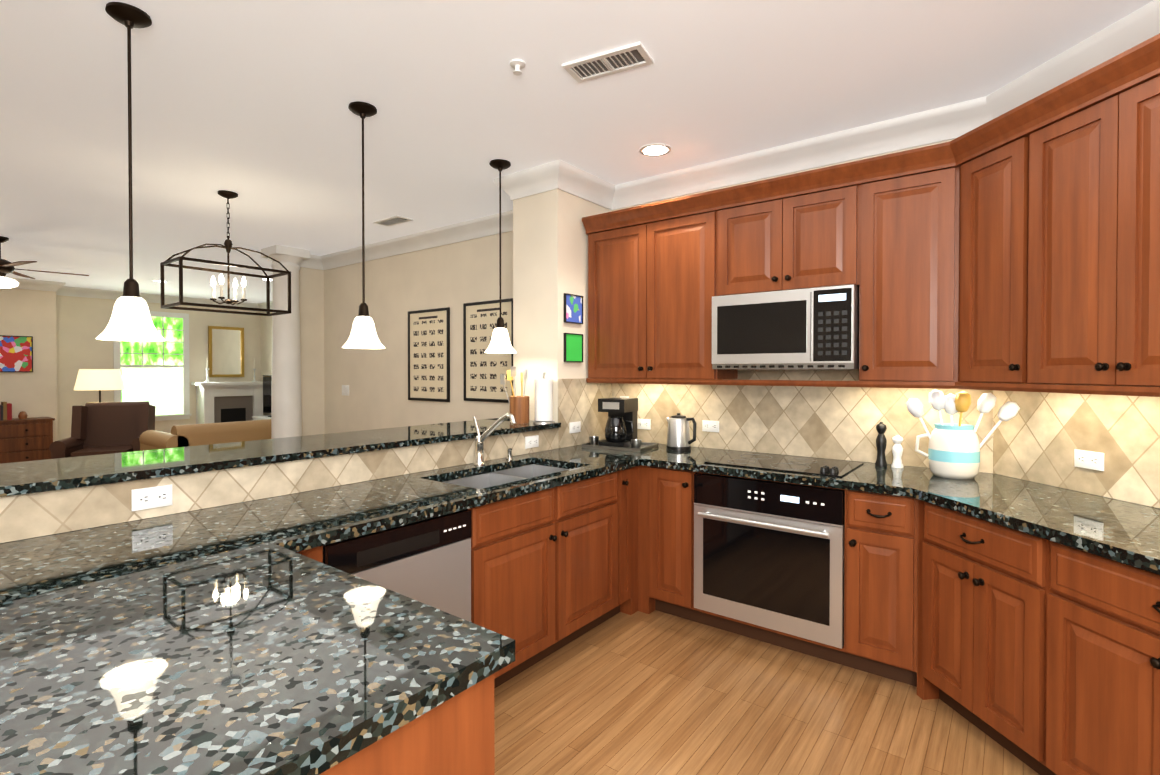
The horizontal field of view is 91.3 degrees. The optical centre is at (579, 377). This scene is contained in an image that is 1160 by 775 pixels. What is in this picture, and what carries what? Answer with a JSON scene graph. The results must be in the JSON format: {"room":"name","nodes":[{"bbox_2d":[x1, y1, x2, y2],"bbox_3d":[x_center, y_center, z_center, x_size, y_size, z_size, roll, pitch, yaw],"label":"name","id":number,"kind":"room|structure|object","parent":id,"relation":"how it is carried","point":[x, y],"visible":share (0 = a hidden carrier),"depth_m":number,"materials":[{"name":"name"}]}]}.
{"room":"kitchen","nodes":[
{"label":"kitchen","id":0,"kind":"room"},
{"bbox_2d":[0,288,56,441],"bbox_3d":[-9.115,-0.025,6.885,0.120,2.740,4.101,0,1,38],"label":"wall","id":1,"kind":"structure","parent":0,"point":[25,312],"depth_m":8.28,"materials":[{"name":"paint"}]},
{"bbox_2d":[0,335,32,371],"bbox_3d":[-8.099,-0.329,8.081,0.029,0.520,0.440,0,1,38],"label":"painting","id":2,"kind":"object","parent":1,"relation":"attached to","point":[16,353],"visible":0.95,"depth_m":8.12,"materials":[{"name":"red paint"}]},
{"bbox_2d":[7,277,66,291],"bbox_3d":[-9.001,-1.325,6.842,0.095,0.140,4.195,0,1,38],"label":"crown molding","id":3,"kind":"structure","parent":1,"relation":"attached to","point":[30,284],"depth_m":8.29,"materials":[{"name":"white paint"}]},
{"bbox_2d":[56,292,66,295],"bbox_3d":[-7.949,-1.345,8.619,0.360,0.140,0.095,0,1,38],"label":"crown molding","id":4,"kind":"structure","parent":1,"relation":"attached to","point":[57,293],"depth_m":8.88,"materials":[{"name":"white paint"}]},
{"bbox_2d":[56,295,260,440],"bbox_3d":[-7.319,-0.061,10.044,0.120,2.740,3.340,0,1,38],"label":"wall","id":5,"kind":"structure","parent":0,"point":[82,323],"depth_m":9.28,"materials":[{"name":"paint"}]},
{"bbox_2d":[113,311,191,420],"bbox_3d":[-7.385,-0.188,9.816,0.049,1.900,1.120,0,1,38],"label":"window","id":6,"kind":"structure","parent":5,"relation":"in","point":[155,374],"depth_m":9.91,"materials":[{"name":"white glass"}]},
{"bbox_2d":[67,286,254,309],"bbox_3d":[-7.270,-1.359,9.916,0.095,0.140,2.980,0,1,38],"label":"crown molding","id":7,"kind":"structure","parent":5,"relation":"attached to","point":[71,291],"depth_m":9.70,"materials":[{"name":"white paint"}]},
{"bbox_2d":[208,326,243,376],"bbox_3d":[-6.684,-0.473,10.724,0.046,0.950,0.600,0,1,38],"label":"mirror","id":8,"kind":"object","parent":5,"relation":"attached to","point":[225,351],"visible":1,"depth_m":10.71,"materials":[{"name":"brown mirror"}]},
{"bbox_2d":[260,311,271,415],"bbox_3d":[-4.142,-0.056,9.634,5.420,2.740,0.120,0,1,38],"label":"wall","id":9,"kind":"structure","parent":0,"point":[266,341],"depth_m":11.08,"materials":[{"name":"paint"}]},
{"bbox_2d":[255,301,271,308],"bbox_3d":[-4.255,-1.356,9.570,5.300,0.140,0.095,0,1,38],"label":"crown molding","id":10,"kind":"structure","parent":9,"relation":"attached to","point":[263,305],"depth_m":11.01,"materials":[{"name":"white paint"}]},
{"bbox_2d":[299,267,324,435],"bbox_3d":[-3.143,-0.022,6.584,0.120,2.740,0.299,0,1,38],"label":"wall","id":11,"kind":"structure","parent":0,"point":[311,295],"depth_m":6.55,"materials":[{"name":"paint"}]},
{"bbox_2d":[299,254,318,268],"bbox_3d":[-3.128,-1.321,6.428,0.115,0.140,0.285,0,1,38],"label":"crown molding","id":12,"kind":"structure","parent":11,"relation":"attached to","point":[313,263],"depth_m":6.48,"materials":[{"name":"white paint"}]},
{"bbox_2d":[513,189,611,421],"bbox_3d":[-0.116,0.006,4.057,0.400,2.740,0.619,0,1,38],"label":"wall","id":13,"kind":"structure","parent":0,"point":[550,252],"depth_m":3.80,"materials":[{"name":"paint"}]},
{"bbox_2d":[493,177,498,186],"bbox_3d":[-0.374,-1.295,4.113,0.095,0.140,0.605,0,1,38],"label":"crown molding","id":14,"kind":"structure","parent":13,"relation":"attached to","point":[496,180],"depth_m":3.89,"materials":[{"name":"white paint"}]},
{"bbox_2d":[501,163,546,200],"bbox_3d":[-0.334,-1.291,3.759,0.360,0.140,0.095,0,1,38],"label":"crown molding","id":15,"kind":"structure","parent":13,"relation":"attached to","point":[531,181],"depth_m":3.77,"materials":[{"name":"white paint"}]},
{"bbox_2d":[564,293,582,323],"bbox_3d":[-0.043,-0.456,3.801,0.019,0.190,0.190,0,1,38],"label":"art","id":16,"kind":"object","parent":13,"relation":"attached to","point":[573,308],"visible":0.92,"depth_m":3.80,"materials":[{"name":"blue paper"}]},
{"bbox_2d":[564,333,582,361],"bbox_3d":[-0.043,-0.196,3.804,0.019,0.190,0.190,0,1,38],"label":"art","id":17,"kind":"object","parent":13,"relation":"attached to","point":[573,347],"visible":0.92,"depth_m":3.80,"materials":[{"name":"green paper"}]},
{"bbox_2d":[547,160,618,207],"bbox_3d":[0.019,-1.291,3.811,0.095,0.140,0.605,0,1,38],"label":"crown molding","id":18,"kind":"structure","parent":13,"relation":"attached to","point":[561,175],"depth_m":3.79,"materials":[{"name":"white paint"}]},
{"bbox_2d":[558,378,611,447],"bbox_3d":[0.046,0.235,3.935,0.008,0.452,0.618,0,1,38],"label":"backsplash","id":19,"kind":"structure","parent":13,"relation":"attached to","point":[578,400],"depth_m":3.88,"materials":[{"name":"tile"}]},
{"bbox_2d":[569,421,580,432],"bbox_3d":[-0.031,0.339,3.820,0.010,0.072,0.115,0,1,38],"label":"electrical outlet","id":20,"kind":"object","parent":19,"relation":"attached to","point":[574,427],"visible":1,"depth_m":3.81,"materials":[{"name":"white plastic"}]},
{"bbox_2d":[0,0,1153,302],"bbox_3d":[-2.890,-1.414,4.041,14.600,0.100,7.600,0,1,38],"label":"ceiling","id":21,"kind":"structure","parent":0,"point":[248,102],"depth_m":2.76,"materials":[{"name":"paint"}]},
{"bbox_2d":[0,236,88,287],"bbox_3d":[-5.695,-1.131,5.606,1.287,0.500,1.280,0,1,38],"label":"ceiling fan","id":22,"kind":"object","parent":21,"relation":"hanging from","point":[6,267],"visible":1,"depth_m":5.59,"materials":[{"name":"brown metal"}]},
{"bbox_2d":[95,2,165,340],"bbox_3d":[-1.664,-0.739,2.099,0.206,1.204,0.206,0,1,38],"label":"pendant light","id":23,"kind":"object","parent":21,"relation":"hanging from","point":[130,319],"visible":1,"depth_m":2.08,"materials":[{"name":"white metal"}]},
{"bbox_2d":[160,190,290,315],"bbox_3d":[-2.612,-0.928,4.212,0.378,0.874,0.738,0,1,38],"label":"chandelier","id":24,"kind":"object","parent":21,"relation":"hanging from","point":[228,244],"visible":1,"depth_m":4.20,"materials":[{"name":"brown metal"}]},
{"bbox_2d":[342,101,384,348],"bbox_3d":[-1.088,-0.748,2.848,0.206,1.204,0.206,0,1,38],"label":"pendant light","id":25,"kind":"object","parent":21,"relation":"hanging from","point":[363,334],"visible":1,"depth_m":2.82,"materials":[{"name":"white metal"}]},
{"bbox_2d":[373,215,412,226],"bbox_3d":[-1.643,-1.368,4.976,0.360,0.012,0.160,0,1,38],"label":"ceiling vent","id":26,"kind":"object","parent":21,"relation":"in","point":[392,221],"visible":1,"depth_m":4.96,"materials":[{"name":"grey metal"}]},
{"bbox_2d":[484,159,516,352],"bbox_3d":[-0.506,-0.756,3.605,0.206,1.204,0.206,0,1,38],"label":"pendant light","id":27,"kind":"object","parent":21,"relation":"hanging from","point":[500,342],"visible":1,"depth_m":3.58,"materials":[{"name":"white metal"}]},
{"bbox_2d":[509,59,525,75],"bbox_3d":[-0.268,-1.324,2.432,0.070,0.042,0.068,0,1,38],"label":"sprinkler","id":28,"kind":"object","parent":21,"relation":"attached to","point":[517,65],"visible":1,"depth_m":2.42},
{"bbox_2d":[562,42,653,82],"bbox_3d":[0.118,-1.339,2.425,0.360,0.012,0.160,0,1,28],"label":"ceiling vent","id":29,"kind":"object","parent":21,"relation":"in","point":[615,61],"visible":0.98,"depth_m":2.42,"materials":[{"name":"grey metal"}]},
{"bbox_2d":[639,143,670,156],"bbox_3d":[0.449,-1.352,3.382,0.189,0.007,0.189,0,1,14],"label":"recessed light","id":30,"kind":"object","parent":21,"relation":"in","point":[655,149],"depth_m":3.37,"materials":[{"name":"white glass"}]},
{"bbox_2d":[324,139,953,460],"bbox_3d":[-0.425,-0.002,4.762,6.650,2.740,0.120,0,1,38],"label":"wall","id":31,"kind":"structure","parent":0,"point":[454,277],"depth_m":5.75,"materials":[{"name":"paint"}]},
{"bbox_2d":[342,385,348,395],"bbox_3d":[-2.643,0.150,6.383,0.144,0.115,0.011,0,1,38],"label":"light switch","id":32,"kind":"object","parent":31,"relation":"attached to","point":[345,390],"visible":1,"depth_m":6.38,"materials":[{"name":"white plastic"}]},
{"bbox_2d":[315,210,512,269],"bbox_3d":[-1.578,-1.310,5.488,3.680,0.140,0.110,0,1,38],"label":"crown molding","id":33,"kind":"structure","parent":31,"relation":"attached to","point":[485,226],"depth_m":5.42,"materials":[{"name":"white paint"}]},
{"bbox_2d":[408,307,449,401],"bbox_3d":[-1.464,-0.210,5.468,0.620,0.880,0.019,0,1,38],"label":"poster","id":34,"kind":"object","parent":31,"relation":"attached to","point":[428,354],"visible":0.98,"depth_m":5.45,"materials":[{"name":"beige paper"}]},
{"bbox_2d":[463,298,512,402],"bbox_3d":[-0.801,-0.224,4.959,0.630,0.880,0.019,0,1,38],"label":"poster","id":35,"kind":"object","parent":31,"relation":"attached to","point":[483,371],"visible":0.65,"depth_m":4.98,"materials":[{"name":"beige paper"}]},
{"bbox_2d":[582,205,653,380],"bbox_3d":[0.357,-0.537,3.870,0.531,1.090,0.328,0,1,38],"label":"upper cabinet","id":36,"kind":"object","parent":31,"relation":"attached to","point":[620,242],"depth_m":3.73,"materials":[{"name":"brown wood"}]},
{"bbox_2d":[654,190,741,380],"bbox_3d":[0.688,-0.534,3.616,0.531,1.090,0.328,0,1,38],"label":"upper cabinet","id":37,"kind":"object","parent":31,"relation":"attached to","point":[685,228],"depth_m":3.44,"materials":[{"name":"brown wood"}]},
{"bbox_2d":[718,174,793,295],"bbox_3d":[1.073,-0.775,3.317,0.439,0.602,0.328,0,1,38],"label":"upper cabinet","id":38,"kind":"object","parent":31,"relation":"attached to","point":[756,219],"depth_m":3.17,"materials":[{"name":"brown wood"}]},
{"bbox_2d":[712,284,858,368],"bbox_3d":[1.175,-0.253,3.190,0.752,0.418,0.399,0,1,38],"label":"microwave","id":39,"kind":"object","parent":38,"relation":"attached to","point":[812,328],"visible":1,"depth_m":3.00,"materials":[{"name":"silver metal"}]},
{"bbox_2d":[612,370,992,472],"bbox_3d":[1.136,0.212,3.484,2.267,0.509,0.008,0,1,38],"label":"backsplash","id":40,"kind":"structure","parent":31,"relation":"attached to","point":[839,423],"depth_m":3.34,"materials":[{"name":"tile"}]},
{"bbox_2d":[637,419,650,429],"bbox_3d":[0.446,0.332,4.004,0.115,0.072,0.010,0,1,38],"label":"electrical outlet","id":41,"kind":"object","parent":40,"relation":"attached to","point":[643,423],"visible":0.96,"depth_m":3.99,"materials":[{"name":"white plastic"}]},
{"bbox_2d":[702,420,718,431],"bbox_3d":[0.850,0.320,3.693,0.115,0.072,0.010,0,1,38],"label":"electrical outlet","id":42,"kind":"object","parent":40,"relation":"attached to","point":[710,426],"visible":1,"depth_m":3.69,"materials":[{"name":"white plastic"}]},
{"bbox_2d":[794,161,853,288],"bbox_3d":[1.331,-0.772,3.119,0.439,0.602,0.328,0,1,38],"label":"upper cabinet","id":43,"kind":"object","parent":31,"relation":"attached to","point":[823,198],"depth_m":2.95,"materials":[{"name":"brown wood"}]},
{"bbox_2d":[850,142,949,384],"bbox_3d":[1.678,-0.525,2.820,0.481,1.090,0.384,0,1,38],"label":"upper cabinet","id":44,"kind":"object","parent":31,"relation":"attached to","point":[902,199],"depth_m":2.74,"materials":[{"name":"brown wood"}]},
{"bbox_2d":[950,113,1005,388],"bbox_3d":[1.906,-0.521,2.428,0.464,1.090,0.520,0,1,38],"label":"upper cabinet","id":45,"kind":"object","parent":31,"relation":"attached to","point":[978,156],"depth_m":2.49,"materials":[{"name":"brown wood"}]},
{"bbox_2d":[975,0,1159,125],"bbox_3d":[2.180,-1.261,1.088,2.359,0.140,2.291,0,1,38],"label":"crown molding","id":46,"kind":"structure","parent":31,"relation":"attached to","point":[1143,24],"depth_m":2.32,"materials":[{"name":"white paint"}]},
{"bbox_2d":[1002,33,1159,392],"bbox_3d":[1.950,-0.515,1.939,0.761,1.090,0.760,0,1,38],"label":"upper cabinet","id":47,"kind":"object","parent":31,"relation":"attached to","point":[1013,249],"depth_m":2.02,"materials":[{"name":"brown wood"}]},
{"bbox_2d":[494,610,1038,774],"bbox_3d":[-2.890,1.426,4.073,14.600,0.100,7.600,0,1,38],"label":"floor","id":48,"kind":"structure","parent":0,"point":[655,692],"depth_m":2.34,"materials":[{"name":"brown wood"}]},
{"bbox_2d":[0,417,54,463],"bbox_3d":[-8.052,0.965,7.781,0.482,0.740,1.190,0,1,38],"label":"dresser","id":49,"kind":"object","parent":48,"relation":"on","point":[27,439],"visible":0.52,"depth_m":7.88,"materials":[{"name":"brown wood"}]},
{"bbox_2d":[0,402,11,419],"bbox_3d":[-8.017,0.469,7.828,0.180,0.250,0.226,0,1,38],"label":"books","id":50,"kind":"object","parent":49,"relation":"on","point":[5,410],"visible":1,"depth_m":7.82,"materials":[{"name":"red paper"}]},
{"bbox_2d":[18,411,27,418],"bbox_3d":[-7.889,0.537,8.029,0.097,0.109,0.097,0,1,23],"label":"ornament","id":51,"kind":"object","parent":49,"relation":"on","point":[22,415],"visible":1,"depth_m":7.98,"materials":[{"name":"brown wood"}]},
{"bbox_2d":[74,369,124,401],"bbox_3d":[-6.587,0.615,7.787,0.540,1.440,0.540,0,1,38],"label":"floor lamp","id":52,"kind":"object","parent":48,"relation":"on","point":[99,379],"visible":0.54,"depth_m":7.60,"materials":[{"name":"beige fabric"}]},
{"bbox_2d":[49,401,154,458],"bbox_3d":[-5.934,0.836,7.162,0.927,1.011,0.775,0,1,-24],"label":"armchair","id":53,"kind":"object","parent":48,"relation":"on","point":[98,428],"visible":0.48,"depth_m":7.30,"materials":[{"name":"brown leather"}]},
{"bbox_2d":[139,419,270,450],"bbox_3d":[-4.295,0.937,7.228,0.920,0.807,1.920,0,1,38],"label":"sofa","id":54,"kind":"object","parent":48,"relation":"on","point":[203,434],"visible":0.25,"depth_m":6.58,"materials":[{"name":"brown leather"}]},
{"bbox_2d":[191,381,262,423],"bbox_3d":[-6.466,0.699,10.570,0.597,1.210,1.160,0,1,38],"label":"fireplace","id":55,"kind":"object","parent":48,"relation":"on","point":[217,402],"visible":0.52,"depth_m":10.46,"materials":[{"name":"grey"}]},
{"bbox_2d":[205,358,209,381],"bbox_3d":[-6.750,-0.129,10.275,0.100,0.450,0.100,0,1,38],"label":"candlestick","id":56,"kind":"object","parent":55,"relation":"on","point":[207,376],"visible":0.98,"depth_m":10.27,"materials":[{"name":"silver metal"}]},
{"bbox_2d":[252,358,256,381],"bbox_3d":[-6.263,-0.136,10.909,0.100,0.450,0.100,0,1,38],"label":"candlestick","id":57,"kind":"object","parent":55,"relation":"on","point":[254,376],"visible":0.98,"depth_m":10.90,"materials":[{"name":"silver metal"}]},
{"bbox_2d":[252,415,270,419],"bbox_3d":[-5.447,1.017,10.293,1.240,0.580,0.437,0,1,38],"label":"tv console","id":58,"kind":"object","parent":48,"relation":"on","point":[265,417],"visible":0.1,"depth_m":10.38},
{"bbox_2d":[263,375,271,416],"bbox_3d":[-5.458,0.346,10.271,1.160,0.760,0.160,0,1,38],"label":"tv","id":59,"kind":"object","parent":58,"relation":"on","point":[267,379],"visible":0.19,"depth_m":10.50,"materials":[{"name":"black plastic"}]},
{"bbox_2d":[261,245,309,438],"bbox_3d":[-3.205,-0.017,6.191,0.400,2.739,0.400,0,1,38],"label":"column","id":60,"kind":"structure","parent":48,"relation":"on","point":[286,415],"depth_m":6.07,"materials":[{"name":"white paint"}]},
{"bbox_2d":[319,668,503,774],"bbox_3d":[-0.734,0.971,1.133,0.995,0.876,0.590,0,1,38],"label":"base cabinet","id":61,"kind":"object","parent":48,"relation":"on","point":[456,736],"depth_m":0.97,"materials":[{"name":"brown wood"}]},
{"bbox_2d":[0,536,514,774],"bbox_3d":[-0.696,0.514,1.105,0.958,0.040,0.660,0,1,38],"label":"countertop","id":62,"kind":"structure","parent":61,"relation":"on","point":[242,638],"depth_m":0.97,"materials":[{"name":"stone"}]},
{"bbox_2d":[0,448,639,599],"bbox_3d":[-0.730,0.499,2.398,0.648,0.040,2.670,0,1,38],"label":"countertop","id":63,"kind":"structure","parent":61,"relation":"on","point":[320,517],"depth_m":1.92,"materials":[{"name":"stone"}]},
{"bbox_2d":[473,413,516,464],"bbox_3d":[-0.387,0.327,3.084,0.320,0.289,0.280,0,1,38],"label":"faucet","id":64,"kind":"object","parent":63,"relation":"on","point":[479,447],"visible":1,"depth_m":3.04,"materials":[{"name":"silver metal"}]},
{"bbox_2d":[444,464,568,488],"bbox_3d":[-0.351,0.620,2.871,0.420,0.210,0.800,0,1,38],"label":"sink","id":65,"kind":"object","parent":63,"relation":"in","point":[486,480],"visible":0.06,"depth_m":3.02,"materials":[{"name":"silver metal"}]},
{"bbox_2d":[470,497,623,682],"bbox_3d":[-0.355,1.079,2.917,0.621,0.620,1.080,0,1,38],"label":"base cabinet","id":66,"kind":"object","parent":48,"relation":"on","point":[545,572],"depth_m":2.66,"materials":[{"name":"brown wood"}]},
{"bbox_2d":[323,509,470,621],"bbox_3d":[-0.858,0.915,2.235,0.595,0.753,0.602,0,1,38],"label":"dishwasher","id":67,"kind":"object","parent":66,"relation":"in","point":[427,561],"visible":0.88,"depth_m":2.10,"materials":[{"name":"silver metal"}]},
{"bbox_2d":[632,465,739,624],"bbox_3d":[0.664,0.945,3.468,0.368,0.876,0.618,0,1,38],"label":"base cabinet","id":68,"kind":"object","parent":48,"relation":"on","point":[663,504],"depth_m":3.23,"materials":[{"name":"brown wood"}]},
{"bbox_2d":[564,444,1159,511],"bbox_3d":[1.549,0.495,2.752,3.832,0.040,0.669,0,1,38],"label":"countertop","id":69,"kind":"structure","parent":68,"relation":"on","point":[868,477],"depth_m":2.69,"materials":[{"name":"stone"}]},
{"bbox_2d":[582,440,658,451],"bbox_3d":[0.267,0.453,3.756,0.420,0.022,0.300,0,1,30],"label":"tray","id":70,"kind":"object","parent":69,"relation":"on","point":[645,446],"visible":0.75,"depth_m":3.66,"materials":[{"name":"silver metal"}]},
{"bbox_2d":[589,436,598,444],"bbox_3d":[0.094,0.427,3.785,0.066,0.060,0.068,0,1,16],"label":"cup","id":71,"kind":"object","parent":70,"relation":"on","point":[594,440],"depth_m":3.76,"materials":[{"name":"silver metal"}]},
{"bbox_2d":[598,397,637,447],"bbox_3d":[0.268,0.300,3.764,0.221,0.315,0.222,0,1,30],"label":"coffee maker","id":72,"kind":"object","parent":70,"relation":"on","point":[621,428],"visible":1,"depth_m":3.69,"materials":[{"name":"black plastic"}]},
{"bbox_2d":[631,439,641,447],"bbox_3d":[0.358,0.429,3.612,0.066,0.060,0.068,0,1,16],"label":"cup","id":73,"kind":"object","parent":70,"relation":"on","point":[635,443],"depth_m":3.59,"materials":[{"name":"silver metal"}]},
{"bbox_2d":[666,413,696,450],"bbox_3d":[0.649,0.348,3.650,0.218,0.234,0.156,0,1,38],"label":"kettle","id":74,"kind":"object","parent":69,"relation":"on","point":[678,436],"visible":1,"depth_m":3.60,"materials":[{"name":"silver metal"}]},
{"bbox_2d":[704,451,863,476],"bbox_3d":[1.113,0.456,3.100,0.700,0.030,0.500,0,1,38],"label":"cooktop","id":75,"kind":"object","parent":69,"relation":"in","point":[824,467],"visible":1,"depth_m":3.06,"materials":[{"name":"black glass"}]},
{"bbox_2d":[875,422,886,466],"bbox_3d":[1.599,0.355,3.009,0.058,0.235,0.058,0,1,38],"label":"pepper mill","id":76,"kind":"object","parent":69,"relation":"on","point":[881,440],"visible":1,"depth_m":2.99,"materials":[{"name":"black plastic"}]},
{"bbox_2d":[891,435,903,467],"bbox_3d":[1.661,0.388,2.968,0.058,0.170,0.058,0,1,38],"label":"salt mill","id":77,"kind":"object","parent":69,"relation":"on","point":[897,448],"visible":1,"depth_m":2.95,"materials":[{"name":"white plastic"}]},
{"bbox_2d":[906,390,1019,478],"bbox_3d":[1.812,0.268,2.699,0.446,0.415,0.208,0,1,38],"label":"crock","id":78,"kind":"object","parent":69,"relation":"on","point":[953,451],"visible":1,"depth_m":2.66,"materials":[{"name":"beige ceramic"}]},
{"bbox_2d":[840,489,891,678],"bbox_3d":[1.532,0.953,2.799,0.296,0.876,0.621,0,1,38],"label":"base cabinet","id":79,"kind":"object","parent":48,"relation":"on","point":[867,647],"depth_m":2.59,"materials":[{"name":"brown wood"}]},
{"bbox_2d":[694,473,844,648],"bbox_3d":[1.082,0.897,3.081,0.756,0.736,0.626,0,1,38],"label":"oven","id":80,"kind":"object","parent":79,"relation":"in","point":[769,554],"visible":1,"depth_m":2.84,"materials":[{"name":"silver metal"}]},
{"bbox_2d":[892,495,915,681],"bbox_3d":[1.729,0.956,2.498,0.519,0.876,0.510,0,1,38],"label":"base cabinet","id":81,"kind":"object","parent":48,"relation":"on","point":[899,503],"depth_m":2.52,"materials":[{"name":"brown wood"}]},
{"bbox_2d":[900,499,1024,758],"bbox_3d":[1.794,0.960,2.179,0.827,0.876,0.885,0,1,38],"label":"base cabinet","id":82,"kind":"object","parent":48,"relation":"on","point":[960,572],"depth_m":2.21,"materials":[{"name":"brown wood"}]},
{"bbox_2d":[896,484,1159,573],"bbox_3d":[1.732,0.511,1.342,1.823,0.040,1.345,0,1,38],"label":"countertop","id":83,"kind":"structure","parent":82,"relation":"on","point":[1129,536],"depth_m":1.93,"materials":[{"name":"stone"}]},
{"bbox_2d":[1020,533,1159,774],"bbox_3d":[1.858,0.967,1.540,1.022,0.876,1.023,0,1,38],"label":"base cabinet","id":84,"kind":"object","parent":48,"relation":"on","point":[1038,655],"depth_m":1.74,"materials":[{"name":"brown wood"}]},
{"bbox_3d":[2.314,0.038,1.165,2.418,2.740,2.418,0,1,38],"label":"wall","id":85,"kind":"structure","parent":0,"visible":0},
{"bbox_2d":[993,383,1159,507],"bbox_3d":[2.179,0.260,1.702,0.008,0.452,2.196,0,1,-7],"label":"backsplash","id":86,"kind":"structure","parent":85,"relation":"attached to","point":[1039,437],"depth_m":2.35,"materials":[{"name":"tile"}]},
{"bbox_2d":[1074,449,1103,470],"bbox_3d":[2.088,0.340,2.328,0.010,0.072,0.115,0,1,-7],"label":"electrical outlet","id":87,"kind":"object","parent":86,"relation":"attached to","point":[1089,459],"visible":1,"depth_m":2.32,"materials":[{"name":"white plastic"}]},
{"bbox_3d":[-1.049,0.865,2.639,0.139,1.054,2.779,0,1,38],"label":"wall","id":88,"kind":"structure","parent":0,"visible":0},
{"bbox_2d":[0,428,557,542],"bbox_3d":[-0.989,0.407,2.589,0.008,0.138,2.779,0,1,38],"label":"backsplash","id":89,"kind":"structure","parent":88,"relation":"attached to","point":[30,515],"depth_m":2.16,"materials":[{"name":"tile"}]},
{"bbox_2d":[131,484,172,510],"bbox_3d":[-1.469,0.415,1.949,0.010,0.072,0.115,0,1,38],"label":"electrical outlet","id":90,"kind":"object","parent":89,"relation":"attached to","point":[150,497],"visible":1,"depth_m":1.94,"materials":[{"name":"white plastic"}]},
{"bbox_2d":[525,435,538,448],"bbox_3d":[-0.293,0.398,3.479,0.010,0.072,0.115,0,1,38],"label":"electrical outlet","id":91,"kind":"object","parent":89,"relation":"attached to","point":[531,441],"visible":1,"depth_m":3.47,"materials":[{"name":"white plastic"}]},
{"bbox_2d":[0,418,560,496],"bbox_3d":[-1.205,0.321,2.741,0.580,0.030,2.799,0,1,38],"label":"bar","id":92,"kind":"object","parent":88,"relation":"on","point":[24,477],"visible":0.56,"depth_m":2.25,"materials":[{"name":"stone"}]},
{"bbox_2d":[500,366,528,423],"bbox_3d":[-0.407,0.113,3.665,0.178,0.363,0.128,0,1,38],"label":"utensil holder","id":93,"kind":"object","parent":92,"relation":"on","point":[519,408],"visible":0.9,"depth_m":3.62,"materials":[{"name":"brown wood"}]},
{"bbox_2d":[533,372,554,423],"bbox_3d":[-0.234,0.131,3.658,0.140,0.328,0.138,0,1,38],"label":"paper towel","id":94,"kind":"object","parent":92,"relation":"on","point":[543,400],"visible":0.98,"depth_m":3.61,"materials":[{"name":"white paper"}]}
]}

